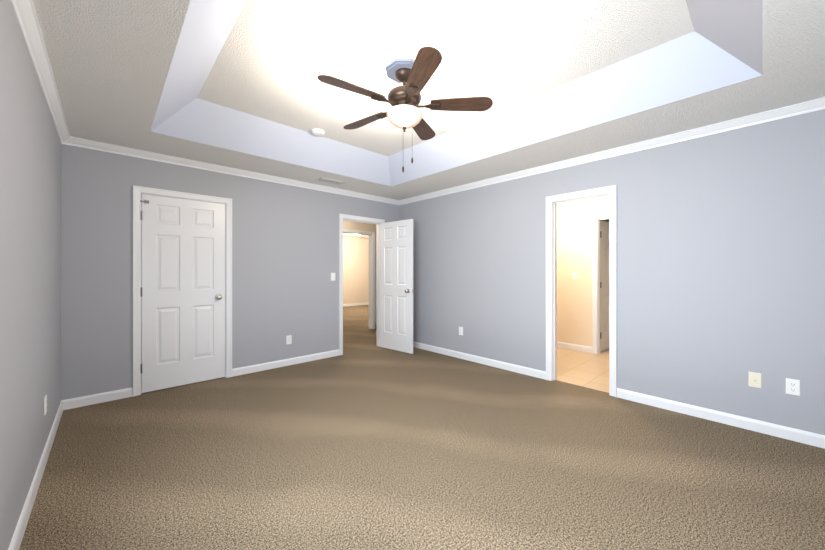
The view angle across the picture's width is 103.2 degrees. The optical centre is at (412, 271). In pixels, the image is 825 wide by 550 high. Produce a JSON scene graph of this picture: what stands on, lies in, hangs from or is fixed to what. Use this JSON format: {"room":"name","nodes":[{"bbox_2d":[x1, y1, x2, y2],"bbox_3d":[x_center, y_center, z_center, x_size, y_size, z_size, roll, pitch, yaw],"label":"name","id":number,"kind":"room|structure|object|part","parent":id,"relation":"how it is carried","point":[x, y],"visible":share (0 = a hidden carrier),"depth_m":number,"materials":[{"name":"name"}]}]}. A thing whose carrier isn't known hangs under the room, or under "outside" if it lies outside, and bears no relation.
{"room":"empty bedroom","nodes":[
{"label":"empty bedroom","id":0,"kind":"room"},
{"bbox_2d":[0,0,63,549],"bbox_3d":[-1.496,0.008,1.075,0.120,2.460,5.154,0,0,-43],"label":"wall","id":1,"kind":"structure","parent":0,"point":[31,148],"depth_m":1.64,"materials":[{"name":"grey paint"}]},
{"bbox_2d":[8,399,67,549],"bbox_3d":[-1.448,1.194,1.120,0.013,0.089,4.914,0,0,-43],"label":"baseboard","id":2,"kind":"structure","parent":1,"relation":"attached to","point":[15,543],"depth_m":1.79,"materials":[{"name":"white wood"}]},
{"bbox_2d":[9,0,72,144],"bbox_3d":[-1.431,-1.169,1.136,0.057,0.066,4.914,0,0,-43],"label":"crown molding","id":3,"kind":"structure","parent":1,"relation":"attached to","point":[24,11],"depth_m":1.80,"materials":[{"name":"white wood"}]},
{"bbox_2d":[44,395,46,414],"bbox_3d":[-2.413,0.878,2.152,0.009,0.115,0.070,0,0,-43],"label":"outlet","id":4,"kind":"object","parent":1,"relation":"attached to","point":[45,404],"visible":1,"depth_m":2.13,"materials":[{"name":"white plastic"}]},
{"bbox_2d":[64,144,399,399],"bbox_3d":[-1.723,0.008,4.307,3.960,2.460,0.120,0,0,-43],"label":"wall","id":5,"kind":"structure","parent":0,"point":[285,238],"depth_m":3.85,"materials":[{"name":"grey paint"}]},
{"bbox_2d":[68,387,132,408],"bbox_3d":[-2.938,1.194,3.082,0.453,0.089,0.013,0,0,-43],"label":"baseboard","id":6,"kind":"structure","parent":5,"relation":"attached to","point":[87,400],"depth_m":3.07,"materials":[{"name":"white wood"}]},
{"bbox_2d":[133,185,231,396],"bbox_3d":[-2.486,0.194,3.582,0.887,2.088,0.139,0,0,-43],"label":"door frame","id":7,"kind":"structure","parent":5,"relation":"attached to","point":[138,191],"depth_m":3.32,"materials":[{"name":"white wood"}]},
{"bbox_2d":[140,194,224,392],"bbox_3d":[-2.469,0.223,3.554,0.764,2.006,0.173,0,0,-43],"label":"door","id":8,"kind":"structure","parent":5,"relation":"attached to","point":[183,291],"depth_m":3.52,"materials":[{"name":"white painted wood"},{"name":"brushed nickel"}]},
{"bbox_2d":[69,137,396,203],"bbox_3d":[-1.662,-1.169,4.242,3.840,0.066,0.057,0,0,-43],"label":"crown molding","id":9,"kind":"structure","parent":5,"relation":"attached to","point":[78,142],"depth_m":3.67,"materials":[{"name":"white wood"}]},
{"bbox_2d":[232,349,338,376],"bbox_3d":[-1.601,1.194,4.331,1.425,0.089,0.013,0,0,-43],"label":"baseboard","id":10,"kind":"structure","parent":5,"relation":"attached to","point":[301,359],"depth_m":4.24,"materials":[{"name":"white wood"}]},
{"bbox_2d":[286,335,291,344],"bbox_3d":[-1.628,0.903,4.308,0.070,0.115,0.009,0,0,-43],"label":"outlet","id":11,"kind":"object","parent":5,"relation":"attached to","point":[288,339],"visible":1,"depth_m":4.31,"materials":[{"name":"white plastic"}]},
{"bbox_2d":[331,273,334,280],"bbox_3d":[-1.149,0.078,4.747,0.070,0.115,0.021,0,0,-43],"label":"light switch","id":12,"kind":"object","parent":5,"relation":"attached to","point":[332,276],"visible":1,"depth_m":4.74,"materials":[{"name":"white plastic"}]},
{"bbox_2d":[339,214,384,354],"bbox_3d":[-0.818,0.194,5.152,0.841,2.088,0.158,0,0,-43],"label":"door frame","id":13,"kind":"structure","parent":5,"relation":"attached to","point":[346,217],"depth_m":4.90,"materials":[{"name":"white wood"}]},
{"bbox_2d":[379,219,413,353],"bbox_3d":[-0.269,0.223,5.106,0.720,2.006,0.173,0,0,41],"label":"door","id":14,"kind":"structure","parent":5,"relation":"in","point":[396,290],"depth_m":5.06,"materials":[{"name":"white painted wood"},{"name":"brushed nickel"}]},
{"bbox_2d":[343,233,368,238],"bbox_3d":[-1.396,-1.242,8.617,6.520,0.080,5.737,0,0,-43],"label":"ceiling","id":15,"kind":"structure","parent":0,"point":[356,236],"depth_m":11.28,"materials":[{"name":"white paint"}]},
{"bbox_2d":[343,220,375,328],"bbox_3d":[-0.392,0.008,7.541,6.520,2.460,0.120,0,0,-43],"label":"wall","id":16,"kind":"structure","parent":0,"point":[355,270],"depth_m":6.74,"materials":[{"name":"beige paint"}]},
{"bbox_2d":[343,229,375,328],"bbox_3d":[-1.805,0.194,9.055,6.280,2.088,4.299,0,0,-43],"label":"door frame","id":17,"kind":"structure","parent":16,"relation":"attached to","point":[371,304],"depth_m":7.03,"materials":[{"name":"white wood"}]},
{"bbox_2d":[19,347,824,549],"bbox_3d":[-0.002,1.278,2.430,4.154,0.080,5.094,0,0,-43],"label":"floor","id":18,"kind":"structure","parent":0,"point":[377,448],"depth_m":2.03,"materials":[{"name":"beige carpet"}]},
{"bbox_2d":[33,0,824,199],"bbox_3d":[0.000,-1.393,2.472,4.214,0.381,5.154,0,0,-43],"label":"ceiling tray","id":19,"kind":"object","parent":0,"point":[236,84],"visible":0.76,"depth_m":2.28,"materials":[{"name":"white paint"}]},
{"bbox_2d":[311,128,324,135],"bbox_3d":[-0.999,-1.462,3.459,0.135,0.041,0.135,0,0,-43],"label":"smoke detector","id":20,"kind":"object","parent":19,"relation":"attached to","point":[318,132],"visible":1,"depth_m":3.42,"materials":[{"name":"white plastic"}]},
{"bbox_2d":[315,177,344,184],"bbox_3d":[-1.096,-1.197,4.354,0.360,0.009,0.160,0,0,-43],"label":"ceiling air vent","id":21,"kind":"object","parent":19,"relation":"attached to","point":[326,180],"visible":0.98,"depth_m":4.34,"materials":[{"name":"white metal"}]},
{"bbox_2d":[317,46,492,171],"bbox_3d":[-0.098,-1.097,2.409,1.219,0.772,1.219,0,0,-43],"label":"ceiling fan","id":22,"kind":"object","parent":19,"relation":"hanging from","point":[404,111],"visible":1,"depth_m":2.33,"materials":[{"name":"brown wood"}]},
{"bbox_3d":[-0.405,-1.221,2.174,0.455,0.006,0.144,0,13,-34],"label":"blade","id":23,"kind":"part","parent":22,"relation":"part of","materials":[{"name":"brown wood"}]},
{"bbox_3d":[-0.388,-1.221,2.664,0.455,0.006,0.144,0,13,38],"label":"blade","id":24,"kind":"part","parent":22,"relation":"part of","materials":[{"name":"brown wood"}]},
{"bbox_3d":[-0.059,-1.111,2.408,0.264,0.107,0.264,0,0,-43],"label":"lamp shade","id":25,"kind":"part","parent":22,"relation":"part of","materials":[{"name":"white glass"}]},
{"label":"blade","id":26,"kind":"part","parent":22,"relation":"part of","materials":[{"name":"brown wood"}]},
{"bbox_3d":[0.056,-1.221,2.006,0.144,0.006,0.455,13,-4,-16],"label":"blade","id":27,"kind":"part","parent":22,"relation":"part of","materials":[{"name":"brown wood"}]},
{"label":"blade","id":28,"kind":"part","parent":22,"relation":"part of","materials":[{"name":"brown wood"}]},
{"bbox_2d":[557,196,608,346],"bbox_3d":[2.884,0.008,4.882,0.120,2.460,3.360,0,0,-43],"label":"wall","id":29,"kind":"structure","parent":0,"point":[574,254],"depth_m":5.12,"materials":[{"name":"beige paint"}]},
{"bbox_2d":[572,272,576,278],"bbox_3d":[2.546,0.068,5.141,0.021,0.115,0.070,0,0,-43],"label":"bathroom light switch","id":30,"kind":"object","parent":29,"relation":"attached to","point":[574,275],"visible":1,"depth_m":5.14,"materials":[{"name":"white plastic"}]},
{"bbox_2d":[557,213,608,353],"bbox_3d":[2.549,0.194,5.228,0.139,2.088,2.396,0,0,-43],"label":"door frame","id":31,"kind":"structure","parent":29,"relation":"attached to","point":[595,347],"depth_m":4.93,"materials":[{"name":"white wood"}]},
{"bbox_2d":[600,220,608,351],"bbox_3d":[3.136,0.223,5.233,0.752,2.006,0.173,0,0,-40],"label":"door","id":32,"kind":"structure","parent":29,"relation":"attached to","point":[604,285],"depth_m":5.09,"materials":[{"name":"white wood"}]},
{"bbox_2d":[400,109,824,434],"bbox_3d":[1.496,0.008,3.869,0.120,2.460,5.154,0,0,-43],"label":"wall","id":33,"kind":"structure","parent":0,"point":[720,266],"depth_m":2.85,"materials":[{"name":"grey paint"}]},
{"bbox_2d":[459,327,462,334],"bbox_3d":[0.686,0.848,4.642,0.009,0.115,0.070,0,0,-43],"label":"outlet","id":34,"kind":"object","parent":33,"relation":"attached to","point":[460,330],"visible":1,"depth_m":4.64,"materials":[{"name":"white plastic"}]},
{"bbox_2d":[413,341,545,379],"bbox_3d":[0.649,1.194,4.679,0.013,0.089,2.575,0,0,-43],"label":"baseboard","id":35,"kind":"structure","parent":33,"relation":"attached to","point":[486,361],"depth_m":4.33,"materials":[{"name":"white wood"}]},
{"bbox_2d":[546,185,616,396],"bbox_3d":[1.819,0.194,3.524,0.158,2.088,0.707,0,0,-43],"label":"door frame","id":36,"kind":"structure","parent":33,"relation":"attached to","point":[551,283],"depth_m":3.59,"materials":[{"name":"white wood"}]},
{"bbox_2d":[397,97,824,204],"bbox_3d":[1.431,-1.169,3.808,0.057,0.066,4.914,0,0,-43],"label":"crown molding","id":37,"kind":"structure","parent":33,"relation":"attached to","point":[817,104],"depth_m":2.98,"materials":[{"name":"white wood"}]},
{"bbox_2d":[617,388,824,448],"bbox_3d":[2.558,1.194,2.635,0.013,0.089,1.600,0,0,-43],"label":"baseboard","id":38,"kind":"structure","parent":33,"relation":"attached to","point":[796,435],"depth_m":2.63,"materials":[{"name":"white wood"}]},
{"bbox_2d":[749,372,761,388],"bbox_3d":[2.652,0.843,2.531,0.018,0.115,0.070,0,0,-43],"label":"outlet plate","id":39,"kind":"object","parent":33,"relation":"attached to","point":[755,380],"visible":1,"depth_m":2.53,"materials":[{"name":"beige plastic"}]},
{"bbox_2d":[786,378,799,395],"bbox_3d":[2.786,0.848,2.393,0.009,0.115,0.070,0,0,-43],"label":"outlet","id":40,"kind":"object","parent":33,"relation":"attached to","point":[792,386],"visible":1,"depth_m":2.39,"materials":[{"name":"white plastic"}]},
{"label":"outside","id":41,"kind":"structure","parent":0,"visible":0},
{"bbox_2d":[343,305,377,352],"bbox_3d":[-1.374,1.278,8.652,6.600,0.080,5.876,0,0,-43],"label":"floor carpet","id":42,"kind":"object","parent":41,"point":[358,334],"visible":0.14,"depth_m":6.84,"materials":[{"name":"brown carpet"}]},
{"bbox_2d":[556,347,608,392],"bbox_3d":[2.648,1.277,4.662,2.766,0.082,3.600,0,0,-43],"label":"floor","id":43,"kind":"structure","parent":41,"point":[583,369],"depth_m":4.16,"materials":[{"name":"beige tile"}]}
]}

